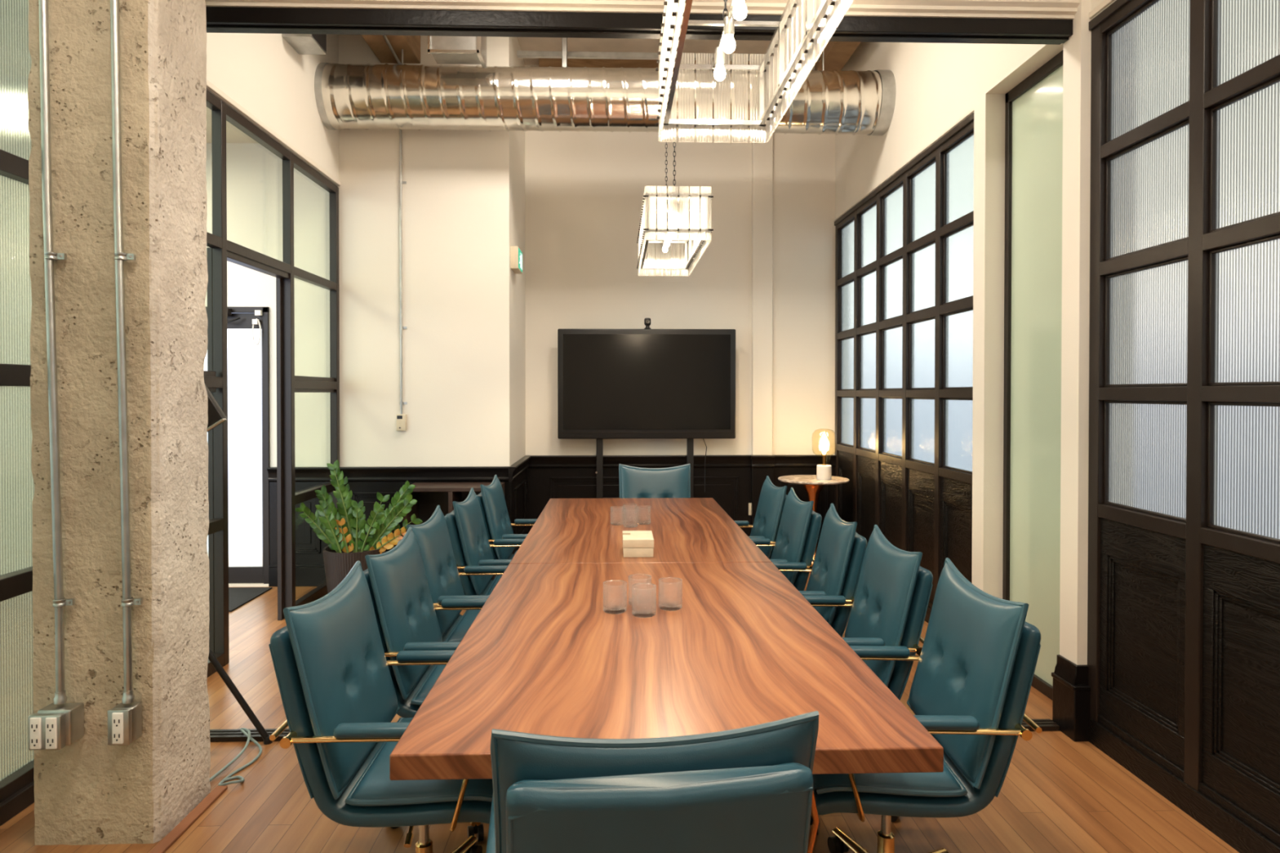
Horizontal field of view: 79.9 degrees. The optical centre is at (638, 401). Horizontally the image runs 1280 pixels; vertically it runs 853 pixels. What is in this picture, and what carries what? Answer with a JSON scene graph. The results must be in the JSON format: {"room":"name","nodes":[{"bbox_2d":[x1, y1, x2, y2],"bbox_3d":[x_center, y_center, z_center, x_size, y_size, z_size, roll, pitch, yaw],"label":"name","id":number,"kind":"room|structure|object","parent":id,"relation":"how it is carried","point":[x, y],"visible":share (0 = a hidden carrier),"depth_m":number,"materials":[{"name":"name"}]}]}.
{"room":"conference room","nodes":[
{"label":"conference room","id":0,"kind":"room"},
{"bbox_2d":[27,0,210,845],"bbox_3d":[-1.839,-0.474,2.730,0.417,3.950,0.333,0,1,-2],"label":"concrete column","id":1,"kind":"structure","parent":0,"point":[88,791],"depth_m":2.58,"materials":[{"name":"concrete"}]},
{"bbox_2d":[28,702,84,750],"bbox_3d":[-1.926,1.075,2.525,0.120,0.120,0.097,0,1,-2],"label":"outlet box","id":2,"kind":"object","parent":1,"relation":"attached to","point":[54,726],"visible":1,"depth_m":2.49,"materials":[{"name":"metal"}]},
{"bbox_2d":[29,717,41,749],"bbox_3d":[-1.958,1.080,2.480,0.034,0.102,0.008,0,1,-2],"label":"outlet","id":3,"kind":"object","parent":2,"relation":"attached to","point":[35,723],"depth_m":2.48,"materials":[{"name":"white plastic"}]},
{"bbox_2d":[45,717,57,749],"bbox_3d":[-1.909,1.080,2.482,0.034,0.102,0.008,0,1,-2],"label":"outlet","id":4,"kind":"object","parent":2,"relation":"attached to","point":[51,722],"depth_m":2.48,"materials":[{"name":"white plastic"}]},
{"bbox_2d":[38,0,75,704],"bbox_3d":[-1.942,-0.721,2.531,0.102,3.453,0.046,0,1,-2],"label":"conduit","id":5,"kind":"object","parent":1,"relation":"attached to","point":[60,602],"visible":1,"depth_m":2.53,"materials":[{"name":"metal"}]},
{"bbox_2d":[107,702,142,745],"bbox_3d":[-1.709,1.073,2.540,0.070,0.116,0.080,0,1,-2],"label":"outlet box","id":6,"kind":"object","parent":1,"relation":"attached to","point":[124,720],"visible":0.98,"depth_m":2.51,"materials":[{"name":"metal"}]},
{"bbox_2d":[111,712,123,744],"bbox_3d":[-1.708,1.073,2.505,0.034,0.102,0.008,0,1,-2],"label":"outlet","id":7,"kind":"object","parent":6,"relation":"attached to","point":[117,717],"depth_m":2.50,"materials":[{"name":"white plastic"}]},
{"bbox_2d":[110,0,142,703],"bbox_3d":[-1.714,-0.721,2.538,0.092,3.453,0.046,0,1,-2],"label":"conduit","id":8,"kind":"object","parent":1,"relation":"attached to","point":[128,697],"visible":1,"depth_m":2.54,"materials":[{"name":"metal"}]},
{"bbox_2d":[206,106,257,142],"bbox_3d":[-3.892,-2.072,4.880,2.910,0.100,2.230,0,1,-2],"label":"ceiling","id":9,"kind":"structure","parent":0,"point":[233,135],"depth_m":5.81,"materials":[{"name":"beige paint"}]},
{"bbox_2d":[206,32,338,186],"bbox_3d":[-2.282,-2.369,1.373,0.100,1.433,9.330,0,1,-2],"label":"wall","id":10,"kind":"structure","parent":0,"point":[263,73],"depth_m":4.95,"materials":[{"name":"beige paint"}]},
{"bbox_2d":[0,0,34,826],"bbox_3d":[-2.241,-0.060,1.013,0.080,3.157,4.560,0,1,-2],"label":"window","id":11,"kind":"structure","parent":10,"relation":"in","point":[16,480],"depth_m":2.83,"materials":[{"name":"black paint"}]},
{"bbox_2d":[203,89,339,677],"bbox_3d":[-2.374,-0.098,4.726,0.085,3.157,2.670,0,1,-2],"label":"window","id":12,"kind":"structure","parent":10,"relation":"in","point":[220,251],"depth_m":5.01,"materials":[{"name":"black paint"}]},
{"bbox_2d":[206,79,340,186],"bbox_3d":[-2.324,-1.705,4.710,0.015,0.033,2.668,0,1,-2],"label":"trim","id":13,"kind":"structure","parent":10,"relation":"attached to","point":[209,84],"depth_m":4.77,"materials":[{"name":"beige paint"}]},
{"bbox_2d":[281,33,326,54],"bbox_3d":[-2.247,-2.599,5.144,0.193,0.410,0.270,0,1,-2],"label":"vent box","id":14,"kind":"object","parent":10,"relation":"attached to","point":[303,44],"visible":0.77,"depth_m":5.14,"materials":[{"name":"metal"}]},
{"bbox_2d":[311,34,326,51],"bbox_3d":[-2.152,-2.592,5.147,0.003,0.365,0.240,0,1,-2],"label":"grille","id":15,"kind":"object","parent":14,"relation":"attached to","point":[319,41],"depth_m":5.17,"materials":[{"name":"black metal"}]},
{"bbox_2d":[204,34,497,466],"bbox_3d":[-3.257,-0.834,6.078,4.250,4.600,0.100,0,1,-2],"label":"wall","id":16,"kind":"structure","parent":0,"point":[450,312],"depth_m":6.07,"materials":[{"name":"beige paint"}]},
{"bbox_2d":[204,306,270,583],"bbox_3d":[-3.381,0.361,6.027,0.920,2.210,0.178,0,1,-2],"label":"door","id":17,"kind":"structure","parent":16,"relation":"in","point":[247,327],"depth_m":6.06,"materials":[{"name":"black paint"}]},
{"bbox_2d":[228,583,268,586],"bbox_3d":[-3.382,1.456,6.083,0.920,0.020,0.130,0,1,-2],"label":"trim","id":18,"kind":"structure","parent":16,"relation":"attached to","point":[229,584],"depth_m":6.03,"materials":[{"name":"beige paint"}]},
{"bbox_2d":[266,466,330,586],"bbox_3d":[-2.675,0.994,6.035,0.490,0.945,0.058,0,1,-2],"label":"wainscoting","id":19,"kind":"structure","parent":16,"relation":"attached to","point":[309,562],"depth_m":6.04,"materials":[{"name":"black paint"}]},
{"bbox_2d":[396,413,406,431],"bbox_3d":[-1.882,0.169,6.063,0.073,0.130,0.032,0,1,-2],"label":"outlet box","id":20,"kind":"object","parent":16,"relation":"attached to","point":[401,419],"visible":1,"depth_m":6.05,"materials":[{"name":"beige plastic"}]},
{"bbox_2d":[399,129,407,414],"bbox_3d":[-1.868,-1.279,6.051,0.055,2.770,0.027,0,1,-2],"label":"conduit","id":21,"kind":"object","parent":16,"relation":"attached to","point":[401,327],"visible":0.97,"depth_m":6.05,"materials":[{"name":"metal"}]},
{"bbox_2d":[338,466,509,552],"bbox_3d":[-1.701,0.994,6.064,1.340,0.945,0.058,0,1,-2],"label":"wainscoting","id":22,"kind":"structure","parent":16,"relation":"attached to","point":[364,482],"depth_m":6.06,"materials":[{"name":"black paint"}]},
{"bbox_2d":[496,36,525,466],"bbox_3d":[-1.097,-0.839,6.627,0.100,4.600,1.070,0,1,-2],"label":"wall","id":23,"kind":"structure","parent":0,"point":[510,145],"depth_m":6.12,"materials":[{"name":"beige paint"}]},
{"bbox_2d":[510,245,522,273],"bbox_3d":[-1.001,-1.161,6.291,0.072,0.180,0.280,0,1,-2],"label":"exit sign","id":24,"kind":"object","parent":23,"relation":"attached to","point":[516,255],"visible":1,"depth_m":6.15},
{"bbox_2d":[0,573,1239,852],"bbox_3d":[-1.471,1.534,2.023,7.580,0.050,10.700,0,1,-2],"label":"floor","id":25,"kind":"structure","parent":0,"point":[1058,793],"depth_m":2.78,"materials":[{"name":"brown wood"}]},
{"bbox_2d":[149,786,227,852],"bbox_3d":[-1.602,1.495,2.712,0.042,0.012,0.485,0,1,-2],"label":"trim strip","id":26,"kind":"object","parent":25,"relation":"on","point":[166,843],"visible":1,"depth_m":2.71,"materials":[{"name":"wood"}]},
{"bbox_2d":[209,728,262,786],"bbox_3d":[-1.653,1.471,3.174,0.149,0.051,0.460,0,1,-10],"label":"cable","id":27,"kind":"object","parent":25,"relation":"on","point":[243,731],"visible":0.97,"depth_m":3.10,"materials":[{"name":"grey plastic"}]},
{"bbox_2d":[204,384,272,745],"bbox_3d":[-1.915,0.660,3.162,0.636,1.673,0.356,0,1,-2],"label":"tripod stand","id":28,"kind":"object","parent":25,"relation":"on","point":[216,416],"visible":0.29,"depth_m":3.28,"materials":[{"name":"black plastic"}]},
{"bbox_2d":[228,586,272,612],"bbox_3d":[-3.386,1.464,5.638,1.065,0.011,0.640,0,1,-2],"label":"door mat","id":29,"kind":"object","parent":25,"relation":"on","point":[237,597],"visible":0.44,"depth_m":5.74,"materials":[{"name":"black"}]},
{"bbox_2d":[295,459,422,593],"bbox_3d":[-1.971,0.944,5.454,0.883,1.057,0.420,0,1,-2],"label":"potted plant","id":30,"kind":"object","parent":25,"relation":"on","point":[344,549],"visible":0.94,"depth_m":5.38,"materials":[{"name":"green plant"}]},
{"bbox_2d":[268,560,493,852],"bbox_3d":[-0.646,1.014,2.228,0.642,0.983,0.596,0,1,-2],"label":"office chair","id":31,"kind":"object","parent":25,"relation":"on","point":[339,697],"visible":0.71,"depth_m":2.00,"materials":[{"name":"teal leather"}]},
{"bbox_2d":[289,564,398,792],"bbox_3d":[-0.839,0.769,2.219,0.158,0.479,0.544,0,1,-2],"label":"cushion","id":32,"kind":"object","parent":31,"relation":"on","point":[340,677],"depth_m":2.04,"materials":[{"name":"teal leather"}]},
{"bbox_2d":[351,717,493,799],"bbox_3d":[-0.566,1.030,2.230,0.391,0.072,0.492,0,1,-2],"label":"seat cushion","id":33,"kind":"object","parent":31,"relation":"on","point":[375,783],"depth_m":2.01,"materials":[{"name":"teal leather"}]},
{"bbox_2d":[363,526,487,841],"bbox_3d":[-0.664,1.008,2.862,0.642,0.983,0.596,0,1,-2],"label":"office chair","id":34,"kind":"object","parent":25,"relation":"on","point":[406,619],"visible":0.42,"depth_m":2.68,"materials":[{"name":"teal leather"}]},
{"bbox_2d":[368,529,442,694],"bbox_3d":[-0.858,0.762,2.854,0.158,0.479,0.544,0,1,-2],"label":"cushion","id":35,"kind":"object","parent":34,"relation":"on","point":[405,613],"depth_m":2.69,"materials":[{"name":"teal leather"}]},
{"bbox_2d":[415,664,446,701],"bbox_3d":[-0.585,1.023,2.865,0.391,0.072,0.492,0,1,-2],"label":"seat cushion","id":36,"kind":"object","parent":34,"relation":"on","point":[431,678],"depth_m":2.73,"materials":[{"name":"teal leather"}]},
{"bbox_2d":[396,505,507,642],"bbox_3d":[-0.707,1.002,3.461,0.642,0.983,0.596,0,1,-2],"label":"office chair","id":37,"kind":"object","parent":25,"relation":"on","point":[433,536],"visible":0.37,"depth_m":3.39,"materials":[{"name":"teal leather"}]},
{"bbox_2d":[412,507,464,636],"bbox_3d":[-0.900,0.756,3.453,0.158,0.479,0.544,0,1,-2],"label":"cushion","id":38,"kind":"object","parent":37,"relation":"on","point":[433,536],"depth_m":3.37,"materials":[{"name":"teal leather"}]},
{"bbox_2d":[446,609,480,642],"bbox_3d":[-0.628,1.017,3.464,0.391,0.072,0.492,0,1,-2],"label":"seat cushion","id":39,"kind":"object","parent":37,"relation":"on","point":[461,627],"depth_m":3.39,"materials":[{"name":"teal leather"}]},
{"bbox_2d":[402,482,504,580],"bbox_3d":[-1.407,1.056,5.867,0.705,0.825,0.350,0,1,-2],"label":"shelf","id":40,"kind":"object","parent":25,"relation":"on","point":[428,495],"visible":0.2,"depth_m":5.96,"materials":[{"name":"brown wood"}]},
{"bbox_2d":[444,488,524,595],"bbox_3d":[-0.688,0.994,4.152,0.642,0.983,0.596,0,1,-3],"label":"office chair","id":41,"kind":"object","parent":25,"relation":"on","point":[471,546],"visible":0.46,"depth_m":3.92,"materials":[{"name":"teal leather"}]},
{"bbox_2d":[453,489,493,594],"bbox_3d":[-0.881,0.749,4.139,0.158,0.479,0.544,0,1,-3],"label":"cushion","id":42,"kind":"object","parent":41,"relation":"on","point":[472,546],"depth_m":3.92,"materials":[{"name":"teal leather"}]},
{"bbox_2d":[486,574,502,595],"bbox_3d":[-0.608,1.010,4.156,0.391,0.072,0.492,0,1,-3],"label":"seat cushion","id":43,"kind":"object","parent":41,"relation":"on","point":[492,584],"depth_m":4.15,"materials":[{"name":"teal leather"}]},
{"bbox_2d":[476,475,537,575],"bbox_3d":[-0.689,0.987,4.852,0.641,0.983,0.596,0,1,-2],"label":"office chair","id":44,"kind":"object","parent":25,"relation":"on","point":[498,525],"visible":0.24,"depth_m":4.63,"materials":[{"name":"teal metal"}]},
{"bbox_2d":[480,476,515,559],"bbox_3d":[-0.882,0.742,4.844,0.158,0.479,0.544,0,1,-2],"label":"cushion","id":45,"kind":"object","parent":44,"relation":"on","point":[498,525],"depth_m":4.63,"materials":[{"name":"teal leather"}]},
{"bbox_2d":[209,719,1059,742],"bbox_3d":[-0.192,1.481,3.436,4.200,0.026,0.080,0,1,-2],"label":"floor track","id":46,"kind":"object","parent":25,"relation":"on","point":[1046,725],"visible":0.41,"depth_m":3.39,"materials":[{"name":"black paint"}]},
{"bbox_2d":[557,328,735,497],"bbox_3d":[0.080,0.399,6.890,1.630,2.118,0.560,0,1,-2],"label":"display screen","id":47,"kind":"object","parent":25,"relation":"on","point":[613,384],"visible":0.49,"depth_m":6.98,"materials":[{"name":"black plastic"}]},
{"bbox_2d":[485,711,818,852],"bbox_3d":[0.001,1.022,1.537,0.596,0.983,0.642,0,1,-7],"label":"office chair","id":48,"kind":"object","parent":25,"relation":"on","point":[748,789],"visible":1,"depth_m":1.24,"materials":[{"name":"teal leather"}]},
{"bbox_2d":[618,463,690,497],"bbox_3d":[0.132,0.979,5.656,0.596,0.983,0.642,0,1,-2],"label":"office chair","id":49,"kind":"object","parent":25,"relation":"on","point":[634,482],"visible":0.2,"depth_m":5.84,"materials":[{"name":"teal leather"}]},
{"bbox_2d":[389,497,943,852],"bbox_3d":[0.008,1.114,3.641,1.200,0.757,3.979,0,1,-2],"label":"conference table","id":50,"kind":"object","parent":25,"relation":"on","point":[744,647],"visible":0.8,"depth_m":2.21,"materials":[{"name":"brown wood"}]},
{"bbox_2d":[603,579,626,614],"bbox_3d":[-0.083,0.694,2.706,0.085,0.101,0.085,0,1,33],"label":"tumbler","id":51,"kind":"object","parent":50,"relation":"on","point":[615,591],"visible":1,"depth_m":2.67,"materials":[{"name":"clear glass"}]},
{"bbox_2d":[610,506,624,525],"bbox_3d":[-0.124,0.676,4.506,0.085,0.101,0.085,0,1,-4],"label":"tumbler","id":52,"kind":"object","parent":50,"relation":"on","point":[616,512],"visible":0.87,"depth_m":4.47,"materials":[{"name":"clear glass"}]},
{"bbox_2d":[622,507,637,527],"bbox_3d":[-0.046,0.676,4.428,0.085,0.101,0.085,0,1,25],"label":"tumbler","id":53,"kind":"object","parent":50,"relation":"on","point":[629,514],"visible":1,"depth_m":4.39,"materials":[{"name":"clear glass"}]},
{"bbox_2d":[622,530,653,557],"bbox_3d":[-0.004,0.692,3.709,0.146,0.085,0.234,0,1,-2],"label":"box","id":54,"kind":"object","parent":50,"relation":"on","point":[636,544],"visible":1,"depth_m":3.60,"materials":[{"name":"beige"}]},
{"bbox_2d":[628,573,651,605],"bbox_3d":[0.005,0.693,2.799,0.085,0.101,0.085,0,1,-14],"label":"tumbler","id":55,"kind":"object","parent":50,"relation":"on","point":[633,579],"visible":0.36,"depth_m":2.78,"materials":[{"name":"clear glass"}]},
{"bbox_2d":[635,505,650,524],"bbox_3d":[0.029,0.675,4.520,0.085,0.101,0.085,0,1,-12],"label":"tumbler","id":56,"kind":"object","parent":50,"relation":"on","point":[643,512],"visible":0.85,"depth_m":4.48,"materials":[{"name":"clear glass"}]},
{"bbox_2d":[631,582,656,617],"bbox_3d":[0.019,0.695,2.664,0.085,0.101,0.085,0,1,-28],"label":"tumbler","id":57,"kind":"object","parent":50,"relation":"on","point":[643,594],"visible":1,"depth_m":2.63,"materials":[{"name":"clear glass"}]},
{"bbox_2d":[658,577,682,611],"bbox_3d":[0.115,0.694,2.747,0.085,0.101,0.085,0,1,-24],"label":"tumbler","id":58,"kind":"object","parent":50,"relation":"on","point":[670,588],"visible":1,"depth_m":2.71,"materials":[{"name":"clear glass"}]},
{"bbox_2d":[733,475,786,559],"bbox_3d":[0.603,0.988,4.780,0.642,0.983,0.596,0,1,-2],"label":"office chair","id":59,"kind":"object","parent":25,"relation":"on","point":[771,501],"visible":0.27,"depth_m":4.62,"materials":[{"name":"teal leather"}]},
{"bbox_2d":[750,477,786,559],"bbox_3d":[0.796,0.743,4.784,0.158,0.479,0.544,0,1,-2],"label":"cushion","id":60,"kind":"object","parent":59,"relation":"on","point":[771,501],"depth_m":4.60,"materials":[{"name":"teal leather"}]},
{"bbox_2d":[751,487,822,591],"bbox_3d":[0.626,0.995,4.160,0.642,0.983,0.596,0,1,1],"label":"office chair","id":61,"kind":"object","parent":25,"relation":"on","point":[797,538],"visible":0.38,"depth_m":3.93,"materials":[{"name":"teal leather"}]},
{"bbox_2d":[770,490,812,585],"bbox_3d":[0.819,0.749,4.156,0.158,0.479,0.544,0,1,1],"label":"cushion","id":62,"kind":"object","parent":61,"relation":"on","point":[793,541],"depth_m":3.94,"materials":[{"name":"teal leather"}]},
{"bbox_2d":[777,475,849,573],"bbox_3d":[1.527,1.069,6.680,0.610,0.785,0.610,0,1,-2],"label":"side table","id":63,"kind":"object","parent":25,"relation":"on","point":[812,486],"visible":0.57,"depth_m":6.61,"materials":[{"name":"stone"}]},
{"bbox_2d":[811,431,836,479],"bbox_3d":[1.605,0.458,6.606,0.208,0.438,0.208,0,1,-2],"label":"table lamp","id":64,"kind":"object","parent":63,"relation":"on","point":[824,471],"visible":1,"depth_m":6.58,"materials":[{"name":"white stone"}]},
{"bbox_2d":[772,502,866,637],"bbox_3d":[0.682,1.001,3.541,0.642,0.983,0.596,0,1,4],"label":"office chair","id":65,"kind":"object","parent":25,"relation":"on","point":[837,566],"visible":0.32,"depth_m":3.29,"materials":[{"name":"teal leather"}]},
{"bbox_2d":[805,506,855,625],"bbox_3d":[0.875,0.756,3.524,0.158,0.479,0.544,0,1,4],"label":"cushion","id":66,"kind":"object","parent":65,"relation":"on","point":[833,572],"depth_m":3.30,"materials":[{"name":"teal leather"}]},
{"bbox_2d":[802,524,933,835],"bbox_3d":[0.718,1.008,2.912,0.642,0.983,0.596,0,1,2],"label":"office chair","id":67,"kind":"object","parent":25,"relation":"on","point":[890,605],"visible":0.36,"depth_m":2.69,"materials":[{"name":"teal leather"}]},
{"bbox_2d":[844,528,919,683],"bbox_3d":[0.911,0.762,2.904,0.158,0.479,0.544,0,1,2],"label":"cushion","id":68,"kind":"object","parent":67,"relation":"on","point":[885,606],"depth_m":2.72,"materials":[{"name":"teal leather"}]},
{"bbox_2d":[812,557,1041,852],"bbox_3d":[0.757,1.014,2.273,0.642,0.983,0.596,0,1,2],"label":"office chair","id":69,"kind":"object","parent":25,"relation":"on","point":[971,687],"visible":0.68,"depth_m":2.04,"materials":[{"name":"teal leather"}]},
{"bbox_2d":[812,763,961,791],"bbox_3d":[0.677,1.029,2.276,0.391,0.072,0.492,0,1,2],"label":"seat cushion","id":70,"kind":"object","parent":69,"relation":"on","point":[946,780],"depth_m":2.04,"materials":[{"name":"teal leather"}]},
{"bbox_2d":[908,562,1022,783],"bbox_3d":[0.950,0.769,2.265,0.158,0.479,0.544,0,1,2],"label":"cushion","id":71,"kind":"object","parent":69,"relation":"on","point":[969,666],"depth_m":2.09,"materials":[{"name":"teal leather"}]},
{"bbox_2d":[1051,654,1090,742],"bbox_3d":[1.991,1.330,3.435,0.176,0.330,0.177,0,1,-2],"label":"baseboard","id":72,"kind":"object","parent":25,"relation":"on","point":[1071,698],"visible":0.6,"depth_m":3.37,"materials":[{"name":"black paint"}]},
{"bbox_2d":[517,36,808,65],"bbox_3d":[-0.149,-3.176,5.345,4.440,0.100,3.840,0,1,-2],"label":"ceiling","id":73,"kind":"structure","parent":0,"point":[526,43],"depth_m":6.74,"materials":[{"name":"paint"}]},
{"bbox_2d":[360,34,420,63],"bbox_3d":[-1.844,-2.890,4.732,0.315,0.460,2.630,0,1,-2],"label":"wood beam","id":74,"kind":"structure","parent":73,"relation":"attached to","point":[411,44],"depth_m":5.81,"materials":[{"name":"wood"}]},
{"bbox_2d":[382,35,401,64],"bbox_3d":[-1.804,-2.590,4.933,0.029,0.136,2.224,0,1,-4],"label":"conduit","id":75,"kind":"object","parent":74,"relation":"attached to","point":[386,39],"visible":0.26,"depth_m":5.75,"materials":[{"name":"metal"}]},
{"bbox_2d":[427,35,486,67],"bbox_3d":[-1.287,-2.777,5.438,0.370,0.700,0.235,0,1,-2],"label":"duct","id":76,"kind":"object","parent":73,"relation":"hanging from","point":[460,50],"visible":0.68,"depth_m":5.34,"materials":[{"name":"metal"}]},
{"bbox_2d":[561,37,567,66],"bbox_3d":[-0.606,-2.845,6.255,0.041,0.580,0.041,0,1,-2],"label":"channel","id":77,"kind":"object","parent":73,"relation":"hanging from","point":[564,40],"visible":0.29,"depth_m":6.24,"materials":[{"name":"metal"}]},
{"bbox_2d":[314,40,896,135],"bbox_3d":[-0.229,-2.600,5.844,4.270,1.062,0.474,0,1,-2],"label":"spiral duct","id":78,"kind":"object","parent":73,"relation":"hanging from","point":[366,96],"visible":0.92,"depth_m":5.66,"materials":[{"name":"metal"}]},
{"bbox_2d":[538,57,805,70],"bbox_3d":[0.380,-3.044,7.073,2.580,0.200,0.220,0,1,-2],"label":"wood beam","id":79,"kind":"structure","parent":73,"relation":"attached to","point":[543,62],"depth_m":6.95,"materials":[{"name":"wood"}]},
{"bbox_2d":[636,39,713,269],"bbox_3d":[0.195,-1.995,4.717,0.376,2.248,1.284,0,1,-2],"label":"linear chandelier","id":80,"kind":"object","parent":73,"relation":"hanging from","point":[646,231],"visible":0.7,"depth_m":4.43,"materials":[{"name":"metal"}]},
{"bbox_2d":[667,218,674,235],"bbox_3d":[0.198,-1.055,4.633,0.038,0.098,0.038,0,1,-2],"label":"light bulb","id":81,"kind":"object","parent":80,"relation":"attached to","point":[669,220],"depth_m":4.62,"materials":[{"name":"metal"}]},
{"bbox_2d":[670,211,676,228],"bbox_3d":[0.203,-1.053,4.445,0.038,0.098,0.038,0,1,-2],"label":"light bulb","id":82,"kind":"object","parent":80,"relation":"attached to","point":[673,224],"depth_m":4.43,"materials":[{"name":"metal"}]},
{"bbox_2d":[672,203,679,221],"bbox_3d":[0.209,-1.051,4.257,0.038,0.098,0.038,0,1,-2],"label":"light bulb","id":83,"kind":"object","parent":80,"relation":"attached to","point":[675,217],"depth_m":4.25,"materials":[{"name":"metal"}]},
{"bbox_2d":[808,42,814,70],"bbox_3d":[1.433,-2.845,6.316,0.041,0.580,0.041,0,1,-2],"label":"channel","id":84,"kind":"object","parent":73,"relation":"hanging from","point":[811,45],"visible":0.29,"depth_m":6.29,"materials":[{"name":"metal"}]},
{"bbox_2d":[805,40,861,70],"bbox_3d":[1.690,-2.984,5.262,0.210,0.280,3.480,0,1,-2],"label":"wood beam","id":85,"kind":"structure","parent":73,"relation":"attached to","point":[837,54],"depth_m":6.35,"materials":[{"name":"wood"}]},
{"bbox_2d":[516,50,820,62],"bbox_3d":[0.343,-2.927,6.483,2.730,0.043,0.041,0,1,-2],"label":"channel","id":86,"kind":"object","parent":85,"relation":"attached to","point":[521,54],"visible":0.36,"depth_m":6.46,"materials":[{"name":"metal"}]},
{"bbox_2d":[524,64,835,455],"bbox_3d":[0.475,-0.845,7.259,3.080,4.600,0.100,0,1,-2],"label":"wall","id":87,"kind":"structure","parent":0,"point":[584,191],"depth_m":7.20,"materials":[{"name":"beige paint"}]},
{"bbox_2d":[508,455,530,554],"bbox_3d":[-1.018,0.988,6.620,0.058,0.945,1.127,0,1,-2],"label":"trim","id":88,"kind":"structure","parent":87,"relation":"attached to","point":[517,470],"depth_m":6.52,"materials":[{"name":"black paint"}]},
{"bbox_2d":[526,454,751,536],"bbox_3d":[0.002,0.983,7.185,2.130,0.945,0.058,0,1,-2],"label":"wainscoting","id":89,"kind":"structure","parent":87,"relation":"attached to","point":[727,477],"depth_m":7.18,"materials":[{"name":"black paint"}]},
{"bbox_2d":[751,455,774,530],"bbox_3d":[1.167,0.983,7.195,0.216,0.945,0.108,0,1,-2],"label":"trim","id":90,"kind":"structure","parent":87,"relation":"attached to","point":[762,466],"depth_m":7.18,"materials":[{"name":"black paint"}]},
{"bbox_2d":[772,454,835,542],"bbox_3d":[1.566,0.983,7.231,0.600,0.945,0.058,0,1,-2],"label":"trim","id":91,"kind":"structure","parent":87,"relation":"attached to","point":[784,464],"depth_m":7.24,"materials":[{"name":"black paint"}]},
{"bbox_2d":[751,133,773,455],"bbox_3d":[1.167,-1.317,7.205,0.190,3.655,0.060,0,1,-2],"label":"wall","id":92,"kind":"structure","parent":0,"point":[762,143],"depth_m":7.18,"materials":[{"name":"beige paint"}]},
{"bbox_2d":[835,0,1115,665],"bbox_3d":[2.078,-0.791,2.054,0.204,4.600,10.400,0,1,-2],"label":"wall","id":93,"kind":"structure","parent":0,"point":[937,84],"depth_m":4.27,"materials":[{"name":"beige paint"}]},
{"bbox_2d":[834,112,973,622],"bbox_3d":[1.952,-0.108,5.810,0.112,3.157,2.900,0,1,-2],"label":"window","id":94,"kind":"structure","parent":93,"relation":"in","point":[904,252],"depth_m":5.44,"materials":[{"name":"black paint"}]},
{"bbox_2d":[834,107,973,220],"bbox_3d":[1.904,-1.706,5.818,0.011,0.018,2.844,0,1,-2],"label":"trim","id":95,"kind":"structure","parent":93,"relation":"attached to","point":[971,111],"depth_m":5.34,"materials":[{"name":"beige paint"}]},
{"bbox_2d":[1002,49,1062,700],"bbox_3d":[2.086,-0.110,3.863,0.060,3.200,0.830,0,1,-2],"label":"glass panel","id":96,"kind":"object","parent":93,"relation":"in","point":[1032,411],"depth_m":3.99,"materials":[{"name":"glass"}]},
{"bbox_2d":[1088,0,1114,18],"bbox_3d":[2.040,-1.665,1.194,0.013,0.028,4.300,0,1,-2],"label":"trim","id":97,"kind":"structure","parent":93,"relation":"attached to","point":[1104,3],"depth_m":3.27,"materials":[{"name":"beige paint"}]},
{"bbox_2d":[1087,0,1279,852],"bbox_3d":[2.092,-0.059,1.113,0.112,3.157,4.502,0,1,-2],"label":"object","id":98,"kind":"structure","parent":93,"relation":"in","point":[1184,580],"depth_m":2.76,"materials":[{"name":"black paint"}]},
{"bbox_3d":[0.007,-2.471,0.095,4.440,0.100,6.640,0,1,-2],"label":"ceiling","id":99,"kind":"structure","parent":0,"visible":0},
{"bbox_2d":[655,0,841,128],"bbox_3d":[0.263,-1.640,1.857,0.376,1.598,1.294,0,1,-2],"label":"linear chandelier","id":100,"kind":"object","parent":99,"relation":"hanging from","point":[738,8],"visible":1,"depth_m":2.18,"materials":[{"name":"silver metal"}]},
{"bbox_2d":[713,46,725,80],"bbox_3d":[0.249,-1.031,2.338,0.038,0.098,0.038,0,1,-2],"label":"bulb","id":101,"kind":"object","parent":100,"relation":"attached to","point":[719,73],"depth_m":2.33,"materials":[{"name":"glass"}]},
{"bbox_2d":[722,15,735,53],"bbox_3d":[0.254,-1.029,2.148,0.038,0.098,0.038,0,1,-2],"label":"bulb","id":102,"kind":"object","parent":100,"relation":"attached to","point":[729,22],"depth_m":2.14,"materials":[{"name":"glass"}]},
{"bbox_2d":[732,0,747,20],"bbox_3d":[0.260,-1.027,1.958,0.038,0.098,0.038,0,1,-2],"label":"bulb","id":103,"kind":"object","parent":100,"relation":"attached to","point":[740,9],"depth_m":1.95,"materials":[{"name":"glass"}]},
{"bbox_3d":[-0.180,-2.430,3.381,4.260,1.450,0.060,0,1,-2],"label":"wall header","id":104,"kind":"structure","parent":0,"visible":0},
{"bbox_2d":[205,6,1072,44],"bbox_3d":[-0.178,-1.663,3.389,4.226,0.076,0.100,0,1,-2],"label":"beam","id":105,"kind":"structure","parent":104,"relation":"attached to","point":[219,19],"depth_m":3.36,"materials":[{"name":"black paint"}]},
{"bbox_2d":[204,0,1079,19],"bbox_3d":[-0.175,-1.768,3.303,4.226,0.134,0.130,0,1,-2],"label":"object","id":106,"kind":"structure","parent":104,"relation":"attached to","point":[997,9],"depth_m":3.33,"materials":[{"name":"beige paint"}]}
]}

